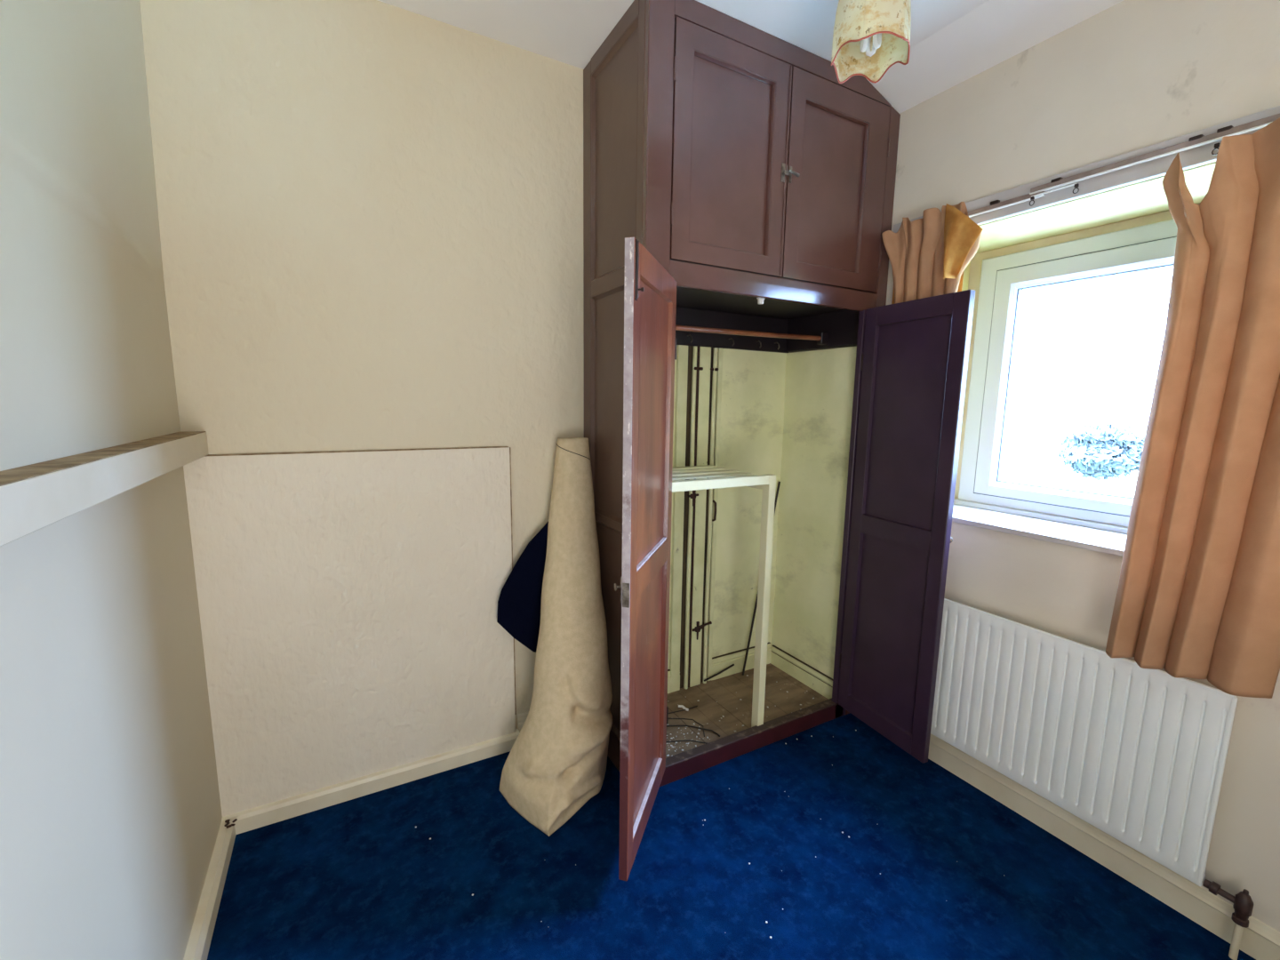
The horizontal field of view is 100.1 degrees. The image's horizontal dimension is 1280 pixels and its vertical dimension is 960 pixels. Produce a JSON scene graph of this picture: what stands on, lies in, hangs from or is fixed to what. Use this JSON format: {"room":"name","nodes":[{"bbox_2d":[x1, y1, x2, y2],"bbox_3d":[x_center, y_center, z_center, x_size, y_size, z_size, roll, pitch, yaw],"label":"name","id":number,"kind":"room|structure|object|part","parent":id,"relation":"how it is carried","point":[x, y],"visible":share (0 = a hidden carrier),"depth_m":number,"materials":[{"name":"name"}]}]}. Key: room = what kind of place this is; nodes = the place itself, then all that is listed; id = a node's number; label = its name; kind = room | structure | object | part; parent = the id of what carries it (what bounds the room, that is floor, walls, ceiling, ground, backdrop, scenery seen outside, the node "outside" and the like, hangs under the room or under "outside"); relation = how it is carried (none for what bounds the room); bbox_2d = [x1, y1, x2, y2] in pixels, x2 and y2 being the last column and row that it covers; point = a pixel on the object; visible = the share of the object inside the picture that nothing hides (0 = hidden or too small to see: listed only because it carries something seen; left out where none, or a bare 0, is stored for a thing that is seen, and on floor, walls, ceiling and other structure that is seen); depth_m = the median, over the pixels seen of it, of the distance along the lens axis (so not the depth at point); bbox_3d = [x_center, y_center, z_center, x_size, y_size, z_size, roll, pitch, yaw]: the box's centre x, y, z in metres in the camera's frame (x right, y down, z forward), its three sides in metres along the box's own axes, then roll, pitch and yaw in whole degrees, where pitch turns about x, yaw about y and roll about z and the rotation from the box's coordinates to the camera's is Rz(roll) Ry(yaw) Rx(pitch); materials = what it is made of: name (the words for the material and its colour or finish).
{"room":"bedroom","nodes":[
{"label":"bedroom","id":0,"kind":"room"},
{"bbox_2d":[0,0,222,959],"bbox_3d":[-0.663,0.051,0.327,0.019,2.785,3.095,-4,10,-29],"label":"wall","id":1,"kind":"structure","parent":0,"point":[111,816],"depth_m":1.05,"materials":[{"name":"beige paint"}]},
{"bbox_2d":[0,431,207,546],"bbox_3d":[-0.653,0.093,0.339,0.083,0.074,3.094,-4,10,-29],"label":"shelf","id":2,"kind":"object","parent":1,"relation":"attached to","point":[35,497],"depth_m":0.88,"materials":[{"name":"beige paint"}]},
{"bbox_2d":[183,820,236,959],"bbox_3d":[-0.676,1.398,0.512,0.056,0.066,3.065,-4,10,-29],"label":"baseboard","id":3,"kind":"structure","parent":1,"relation":"attached to","point":[201,934],"depth_m":1.57,"materials":[{"name":"beige wood"}]},
{"bbox_2d":[224,818,237,828],"bbox_3d":[-1.384,1.159,1.814,0.034,0.007,0.040,-4,10,-29],"label":"crumbs","id":4,"kind":"object","parent":3,"relation":"on","point":[227,821],"visible":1,"depth_m":1.81,"materials":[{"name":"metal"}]},
{"bbox_2d":[139,0,796,728],"bbox_3d":[-0.233,-0.292,2.356,2.965,2.885,0.114,-4,10,-29],"label":"wall","id":5,"kind":"structure","parent":0,"point":[371,212],"depth_m":1.86,"materials":[{"name":"beige paint"}]},
{"bbox_2d":[183,446,516,816],"bbox_3d":[-0.984,0.511,1.999,1.035,1.246,0.016,-4,10,-29],"label":"wall panel","id":6,"kind":"object","parent":5,"relation":"attached to","point":[348,600],"visible":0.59,"depth_m":1.95,"materials":[{"name":"beige paint"}]},
{"bbox_2d":[221,671,679,834],"bbox_3d":[-0.617,1.087,2.285,1.863,0.166,0.034,-4,10,-29],"label":"baseboard","id":7,"kind":"structure","parent":5,"relation":"attached to","point":[258,817],"depth_m":2.05,"materials":[{"name":"beige wood"}]},
{"bbox_2d":[669,344,723,692],"bbox_3d":[0.281,0.220,2.631,0.256,1.706,0.051,-4,10,-29],"label":"pipe boxing","id":8,"kind":"object","parent":5,"relation":"attached to","point":[699,369],"visible":0.97,"depth_m":2.63,"materials":[{"name":"green paint"}]},
{"bbox_3d":[0.371,0.155,2.668,0.011,0.110,0.028,-4,10,-29],"label":"pull handle","id":9,"kind":"part","parent":8,"relation":"part of","materials":[{"name":"metal"}]},
{"bbox_2d":[667,641,771,680],"bbox_3d":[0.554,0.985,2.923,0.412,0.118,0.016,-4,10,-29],"label":"baseboard","id":10,"kind":"structure","parent":5,"relation":"attached to","point":[738,659],"depth_m":2.89,"materials":[{"name":"green paint"}]},
{"bbox_2d":[207,712,1255,959],"bbox_3d":[0.808,1.478,0.680,2.965,0.100,4.495,-4,10,-29],"label":"floor","id":11,"kind":"structure","parent":0,"point":[964,876],"depth_m":1.71,"materials":[{"name":"blue carpet"}]},
{"bbox_2d":[496,437,612,836],"bbox_3d":[-0.314,0.531,2.037,0.446,1.345,0.519,-4,10,-29],"label":"roll","id":12,"kind":"object","parent":11,"relation":"on","point":[550,602],"visible":1,"depth_m":2.04,"materials":[{"name":"beige carpet"}]},
{"bbox_2d":[415,729,880,938],"bbox_3d":[0.147,1.255,1.774,2.202,0.004,1.128,-4,10,-29],"label":"lint specks","id":13,"kind":"object","parent":11,"relation":"on","point":[855,730],"visible":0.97,"depth_m":1.76,"materials":[{"name":"white"}]},
{"bbox_2d":[583,0,975,880],"bbox_3d":[0.411,-0.195,2.106,1.485,2.783,0.994,-4,10,-29],"label":"wardrobe","id":14,"kind":"object","parent":11,"relation":"on","point":[738,194],"visible":0.94,"depth_m":2.06,"materials":[{"name":"brown paint"}]},
{"bbox_3d":[-0.108,-0.279,2.070,0.014,0.880,0.380,-4,10,-29],"label":"moulding","id":15,"kind":"part","parent":14,"relation":"part of","materials":[{"name":"brown wood"}]},
{"bbox_3d":[-0.112,0.611,2.206,0.005,0.861,0.374,-4,10,-29],"label":"panel","id":16,"kind":"part","parent":14,"relation":"part of","materials":[{"name":"brown wood"}]},
{"bbox_3d":[-0.120,0.611,2.202,0.014,0.867,0.380,-4,10,-29],"label":"moulding","id":17,"kind":"part","parent":14,"relation":"part of","materials":[{"name":"brown wood"}]},
{"bbox_3d":[-0.100,-0.280,2.075,0.005,0.874,0.374,-4,10,-29],"label":"panel","id":18,"kind":"part","parent":14,"relation":"part of","materials":[{"name":"brown wood"}]},
{"bbox_3d":[-0.113,-0.201,2.098,0.022,2.783,0.498,-4,10,-29],"label":"frame","id":19,"kind":"part","parent":14,"relation":"part of","materials":[{"name":"brown wood"}]},
{"bbox_3d":[-0.096,-1.144,1.943,0.014,0.762,0.380,-4,10,-29],"label":"moulding","id":20,"kind":"part","parent":14,"relation":"part of","materials":[{"name":"brown wood"}]},
{"bbox_3d":[-0.088,-1.145,1.947,0.005,0.756,0.374,-4,10,-29],"label":"panel","id":21,"kind":"part","parent":14,"relation":"part of","materials":[{"name":"brown wood"}]},
{"bbox_3d":[-0.054,0.302,1.497,0.032,0.075,0.033,-1,9,-15],"label":"door knob","id":22,"kind":"part","parent":14,"relation":"part of","materials":[{"name":"metal"}]},
{"bbox_3d":[-0.040,0.318,1.475,0.020,0.070,0.007,3,9,15],"label":"lock plate","id":23,"kind":"part","parent":14,"relation":"part of","materials":[{"name":"metal"}]},
{"bbox_3d":[0.021,0.700,1.792,0.005,0.773,0.397,3,9,15],"label":"panel","id":24,"kind":"part","parent":14,"relation":"part of","materials":[{"name":"brown wood"}]},
{"bbox_3d":[0.030,0.701,1.790,0.015,0.779,0.403,3,9,15],"label":"moulding","id":25,"kind":"part","parent":14,"relation":"part of","materials":[{"name":"brown wood"}]},
{"bbox_3d":[0.031,0.261,1.726,0.026,1.831,0.520,3,9,15],"label":"door","id":26,"kind":"part","parent":14,"relation":"part of","materials":[{"name":"brown wood"}]},
{"bbox_3d":[0.033,-0.167,1.664,0.005,0.809,0.397,3,9,15],"label":"panel","id":27,"kind":"part","parent":14,"relation":"part of","materials":[{"name":"brown wood"}]},
{"bbox_3d":[0.043,-0.166,1.662,0.015,0.815,0.403,3,9,15],"label":"moulding","id":28,"kind":"part","parent":14,"relation":"part of","materials":[{"name":"brown wood"}]},
{"bbox_2d":[668,705,697,713],"bbox_3d":[0.177,1.091,2.533,0.220,0.007,0.012,-3,9,-24],"label":"loose wire","id":29,"kind":"object","parent":14,"relation":"on","point":[695,706],"visible":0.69,"depth_m":2.53,"materials":[{"name":"black"}]},
{"bbox_2d":[678,704,688,711],"bbox_3d":[0.207,1.085,2.560,0.056,0.014,0.019,6,10,34],"label":"peg","id":30,"kind":"object","parent":14,"relation":"on","point":[679,706],"visible":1,"depth_m":2.56,"materials":[{"name":"white plastic"}]},
{"bbox_2d":[665,739,707,743],"bbox_3d":[0.156,1.125,2.294,0.283,0.008,0.031,0,8,-7],"label":"loose wire","id":31,"kind":"object","parent":14,"relation":"on","point":[688,740],"visible":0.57,"depth_m":2.31,"materials":[{"name":"black"}]},
{"bbox_2d":[668,718,704,736],"bbox_3d":[0.172,1.103,2.431,0.268,0.012,0.095,4,9,19],"label":"loose wire","id":32,"kind":"object","parent":14,"relation":"on","point":[668,718],"visible":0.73,"depth_m":2.45,"materials":[{"name":"black"}]},
{"bbox_2d":[666,724,719,736],"bbox_3d":[0.181,1.110,2.398,0.353,0.011,0.049,2,9,9],"label":"loose wire","id":33,"kind":"object","parent":14,"relation":"on","point":[716,733],"visible":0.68,"depth_m":2.40,"materials":[{"name":"black"}]},
{"bbox_2d":[704,664,734,681],"bbox_3d":[0.416,1.011,2.817,0.204,0.044,0.010,-5,10,-33],"label":"rod","id":34,"kind":"object","parent":14,"relation":"on","point":[732,665],"visible":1,"depth_m":2.81,"materials":[{"name":"black metal"}]},
{"bbox_2d":[672,464,775,727],"bbox_3d":[0.181,0.539,2.354,0.621,1.154,0.439,-4,10,-29],"label":"slatted shelf","id":35,"kind":"object","parent":14,"relation":"on","point":[714,477],"visible":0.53,"depth_m":2.28,"materials":[{"name":"yellow paint"}]},
{"bbox_3d":[0.274,0.016,2.084,0.585,0.037,0.022,-4,10,-29],"label":"rail","id":36,"kind":"part","parent":35,"relation":"part of","materials":[{"name":"yellow paint"}]},
{"bbox_3d":[0.430,-0.011,2.429,0.019,0.053,0.388,-4,10,-29],"label":"rail","id":37,"kind":"part","parent":35,"relation":"part of","materials":[{"name":"yellow paint"}]},
{"bbox_3d":[0.533,0.548,2.324,0.036,1.154,0.042,-4,10,-29],"label":"leg","id":38,"kind":"part","parent":35,"relation":"part of","materials":[{"name":"yellow paint"}]},
{"bbox_3d":[0.325,-1.130,1.893,0.500,0.735,0.022,-4,10,-29],"label":"door","id":39,"kind":"part","parent":14,"relation":"part of","materials":[{"name":"brown paint"}]},
{"bbox_3d":[0.320,-1.125,1.899,0.356,0.596,0.005,-4,10,-29],"label":"panel","id":40,"kind":"part","parent":14,"relation":"part of","materials":[{"name":"brown paint"}]},
{"bbox_3d":[0.279,-0.711,2.511,1.118,0.167,0.023,-4,10,-29],"label":"hook rail","id":41,"kind":"part","parent":14,"relation":"part of","materials":[{"name":"paint"}]},
{"bbox_3d":[0.324,-1.123,1.891,0.362,0.602,0.016,-4,10,-29],"label":"moulding","id":42,"kind":"part","parent":14,"relation":"part of","materials":[{"name":"brown paint"}]},
{"bbox_2d":[666,675,814,756],"bbox_3d":[0.369,1.096,2.544,1.032,0.002,0.397,-4,10,-29],"label":"flakes","id":43,"kind":"object","parent":14,"relation":"on","point":[747,676],"visible":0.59,"depth_m":2.37,"materials":[{"name":"white"}]},
{"bbox_3d":[0.389,-0.629,2.273,1.057,0.034,0.020,-4,10,-29],"label":"hanging rod","id":44,"kind":"part","parent":14,"relation":"part of","materials":[{"name":"brown wood"}]},
{"bbox_2d":[742,481,780,675],"bbox_3d":[0.646,0.529,2.874,0.225,1.038,0.017,-5,10,-35],"label":"cane","id":45,"kind":"object","parent":14,"relation":"on","point":[779,484],"visible":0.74,"depth_m":2.88,"materials":[{"name":"black wood"}]},
{"bbox_3d":[0.558,-0.740,2.087,1.061,0.078,0.026,-4,10,-29],"label":"rail","id":46,"kind":"part","parent":14,"relation":"part of","materials":[{"name":"brown paint"}]},
{"bbox_3d":[0.569,-1.547,1.968,1.060,0.064,0.026,-4,10,-29],"label":"rail","id":47,"kind":"part","parent":14,"relation":"part of","materials":[{"name":"brown paint"}]},
{"bbox_3d":[0.536,-1.141,1.995,0.030,0.065,0.003,-4,10,-29],"label":"latch plate","id":48,"kind":"part","parent":14,"relation":"part of","materials":[{"name":"metal"}]},
{"bbox_3d":[0.563,-1.144,2.009,0.014,0.057,0.004,-4,10,-29],"label":"keeper plate","id":49,"kind":"part","parent":14,"relation":"part of","materials":[{"name":"metal"}]},
{"bbox_3d":[0.562,-1.138,1.993,0.056,0.021,0.032,-4,10,-29],"label":"latch lever","id":50,"kind":"part","parent":14,"relation":"part of","materials":[{"name":"metal"}]},
{"bbox_3d":[0.760,-1.147,2.143,0.353,0.581,0.005,-4,10,-29],"label":"panel","id":51,"kind":"part","parent":14,"relation":"part of","materials":[{"name":"brown paint"}]},
{"bbox_3d":[0.765,-1.145,2.134,0.359,0.587,0.016,-4,10,-29],"label":"moulding","id":52,"kind":"part","parent":14,"relation":"part of","materials":[{"name":"brown paint"}]},
{"bbox_3d":[0.787,-1.161,2.147,0.544,0.735,0.022,-4,10,-29],"label":"door","id":53,"kind":"part","parent":14,"relation":"part of","materials":[{"name":"brown paint"}]},
{"bbox_3d":[1.052,0.641,2.291,0.015,0.779,0.344,-3,9,-24],"label":"moulding","id":54,"kind":"part","parent":14,"relation":"part of","materials":[{"name":"paint"}]},
{"bbox_3d":[1.061,0.640,2.295,0.005,0.773,0.338,-3,9,-24],"label":"panel","id":55,"kind":"part","parent":14,"relation":"part of","materials":[{"name":"paint"}]},
{"bbox_3d":[1.063,0.201,2.229,0.026,1.823,0.462,-3,9,-24],"label":"door","id":56,"kind":"part","parent":14,"relation":"part of","materials":[{"name":"paint"}]},
{"bbox_3d":[1.064,-0.226,2.164,0.015,0.815,0.344,-3,9,-24],"label":"moulding","id":57,"kind":"part","parent":14,"relation":"part of","materials":[{"name":"paint"}]},
{"bbox_3d":[1.073,-0.226,2.168,0.005,0.809,0.338,-3,9,-24],"label":"panel","id":58,"kind":"part","parent":14,"relation":"part of","materials":[{"name":"paint"}]},
{"bbox_2d":[377,0,1123,113],"bbox_3d":[0.434,-1.417,0.715,2.685,0.202,3.295,-4,10,-29],"label":"ceiling","id":59,"kind":"structure","parent":0,"point":[952,42],"depth_m":1.83,"materials":[{"name":"white paint"}]},
{"bbox_2d":[830,0,911,83],"bbox_3d":[0.602,-1.286,1.371,0.186,0.407,0.199,-4,10,-29],"label":"pendant lamp","id":60,"kind":"object","parent":59,"relation":"hanging from","point":[870,36],"visible":1,"depth_m":1.37,"materials":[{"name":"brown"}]},
{"bbox_3d":[0.599,-1.099,1.399,0.186,0.028,0.199,-4,10,-29],"label":"red trim","id":61,"kind":"part","parent":60,"relation":"part of","materials":[{"name":"brown"}]},
{"bbox_2d":[770,346,856,678],"bbox_3d":[0.871,0.217,2.712,0.006,1.711,0.490,-4,10,-29],"label":"wall","id":62,"kind":"structure","parent":0,"point":[820,384],"depth_m":2.70,"materials":[{"name":"yellow paint"}]},
{"bbox_2d":[770,645,832,699],"bbox_3d":[0.856,1.011,2.816,0.014,0.106,0.469,-4,10,-29],"label":"baseboard","id":63,"kind":"structure","parent":62,"relation":"attached to","point":[809,680],"depth_m":2.81,"materials":[{"name":"green paint"}]},
{"bbox_2d":[961,261,970,290],"bbox_3d":[1.309,-0.434,2.337,0.329,1.123,0.005,-4,10,-29],"label":"wall","id":64,"kind":"structure","parent":0,"point":[966,272],"depth_m":2.32,"materials":[{"name":"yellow paint"}]},
{"bbox_2d":[796,0,1279,931],"bbox_3d":[1.716,-0.158,1.630,0.330,2.885,3.295,-4,10,-29],"label":"wall","id":65,"kind":"structure","parent":0,"point":[1132,75],"depth_m":1.71,"materials":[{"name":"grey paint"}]},
{"bbox_2d":[952,504,1127,556],"bbox_3d":[1.581,0.196,1.904,0.364,0.020,1.244,-4,10,-29],"label":"window sill","id":66,"kind":"structure","parent":65,"relation":"attached to","point":[1086,538],"depth_m":1.94,"materials":[{"name":"white paint"}]},
{"bbox_2d":[953,219,1177,534],"bbox_3d":[1.717,-0.341,1.897,0.090,1.050,1.180,-4,10,-29],"label":"window","id":67,"kind":"structure","parent":65,"relation":"in","point":[1004,278],"depth_m":2.17,"materials":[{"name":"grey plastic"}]},
{"bbox_2d":[954,203,1199,498],"bbox_3d":[1.732,-0.359,1.902,0.056,1.086,1.178,-4,10,-29],"label":"trim","id":68,"kind":"structure","parent":65,"relation":"attached to","point":[976,263],"depth_m":2.18,"materials":[{"name":"beige paint"}]},
{"bbox_2d":[930,598,1237,886],"bbox_3d":[1.399,0.803,1.897,0.078,0.583,0.930,-4,10,-29],"label":"radiator","id":69,"kind":"object","parent":65,"relation":"attached to","point":[1136,754],"visible":0.88,"depth_m":1.73,"materials":[{"name":"white metal"}]},
{"bbox_2d":[1202,879,1253,959],"bbox_3d":[1.624,1.211,1.492,0.034,0.210,0.093,-4,10,-29],"label":"radiator valve","id":70,"kind":"object","parent":69,"relation":"attached to","point":[1243,906],"visible":1,"depth_m":1.46,"materials":[{"name":"metal"}]},
{"bbox_2d":[892,105,1279,232],"bbox_3d":[1.498,-0.929,1.563,0.023,0.089,1.698,-4,10,-29],"label":"curtain rail","id":71,"kind":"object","parent":65,"relation":"attached to","point":[1202,155],"depth_m":1.64,"materials":[{"name":"white paint"}]},
{"bbox_2d":[928,733,1279,959],"bbox_3d":[1.674,1.260,1.522,0.014,0.110,2.570,-4,10,-29],"label":"baseboard","id":72,"kind":"structure","parent":65,"relation":"attached to","point":[1260,940],"depth_m":1.75,"materials":[{"name":"beige wood"}]},
{"bbox_2d":[967,112,1279,217],"bbox_3d":[1.469,-0.921,1.566,0.022,0.066,1.630,-4,10,-29],"label":"track","id":73,"kind":"object","parent":65,"relation":"attached to","point":[1039,191],"visible":0.91,"depth_m":1.59,"materials":[{"name":"white plastic"}]},
{"bbox_2d":[881,201,982,303],"bbox_3d":[1.111,-0.318,2.178,0.099,1.487,0.429,-4,10,-29],"label":"curtain","id":74,"kind":"object","parent":73,"relation":"hanging from","point":[929,256],"visible":0.3,"depth_m":2.08,"materials":[{"name":"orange fabric"}]},
{"bbox_3d":[1.213,-0.997,2.030,0.015,0.016,0.560,-4,10,-29],"label":"track rail","id":75,"kind":"part","parent":73,"relation":"part of","materials":[{"name":"white metal"}]},
{"bbox_3d":[1.593,-0.904,1.338,0.015,0.016,1.110,-4,10,-29],"label":"track rail","id":76,"kind":"part","parent":73,"relation":"part of","materials":[{"name":"white metal"}]},
{"bbox_2d":[1105,117,1279,698],"bbox_3d":[1.512,-0.171,1.386,0.076,1.463,0.409,-4,10,-30],"label":"curtain","id":77,"kind":"object","parent":73,"relation":"hanging from","point":[1197,596],"visible":1,"depth_m":1.39,"materials":[{"name":"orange fabric"}]},
{"bbox_2d":[976,161,1215,253],"bbox_3d":[1.603,-0.897,1.746,0.329,0.025,1.184,-4,10,-29],"label":"wall","id":78,"kind":"structure","parent":0,"point":[1146,197],"depth_m":1.82,"materials":[{"name":"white paint"}]},
{"label":"outside","id":79,"kind":"structure","parent":0,"visible":0},
{"bbox_2d":[1000,422,1146,496],"bbox_3d":[66.792,-1.555,48.806,156.000,0.300,200.000,-4,10,-29],"label":"ground","id":80,"kind":"structure","parent":79,"point":[1028,448],"depth_m":42.42,"materials":[{"name":"white"}]},
{"bbox_2d":[1050,421,1144,492],"bbox_3d":[20.841,-0.760,24.275,3.591,3.921,3.328,2,8,9],"label":"leafy tree","id":81,"kind":"object","parent":80,"relation":"on","point":[1098,451],"visible":0.99,"depth_m":23.55,"materials":[{"name":"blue plant"}]}
]}

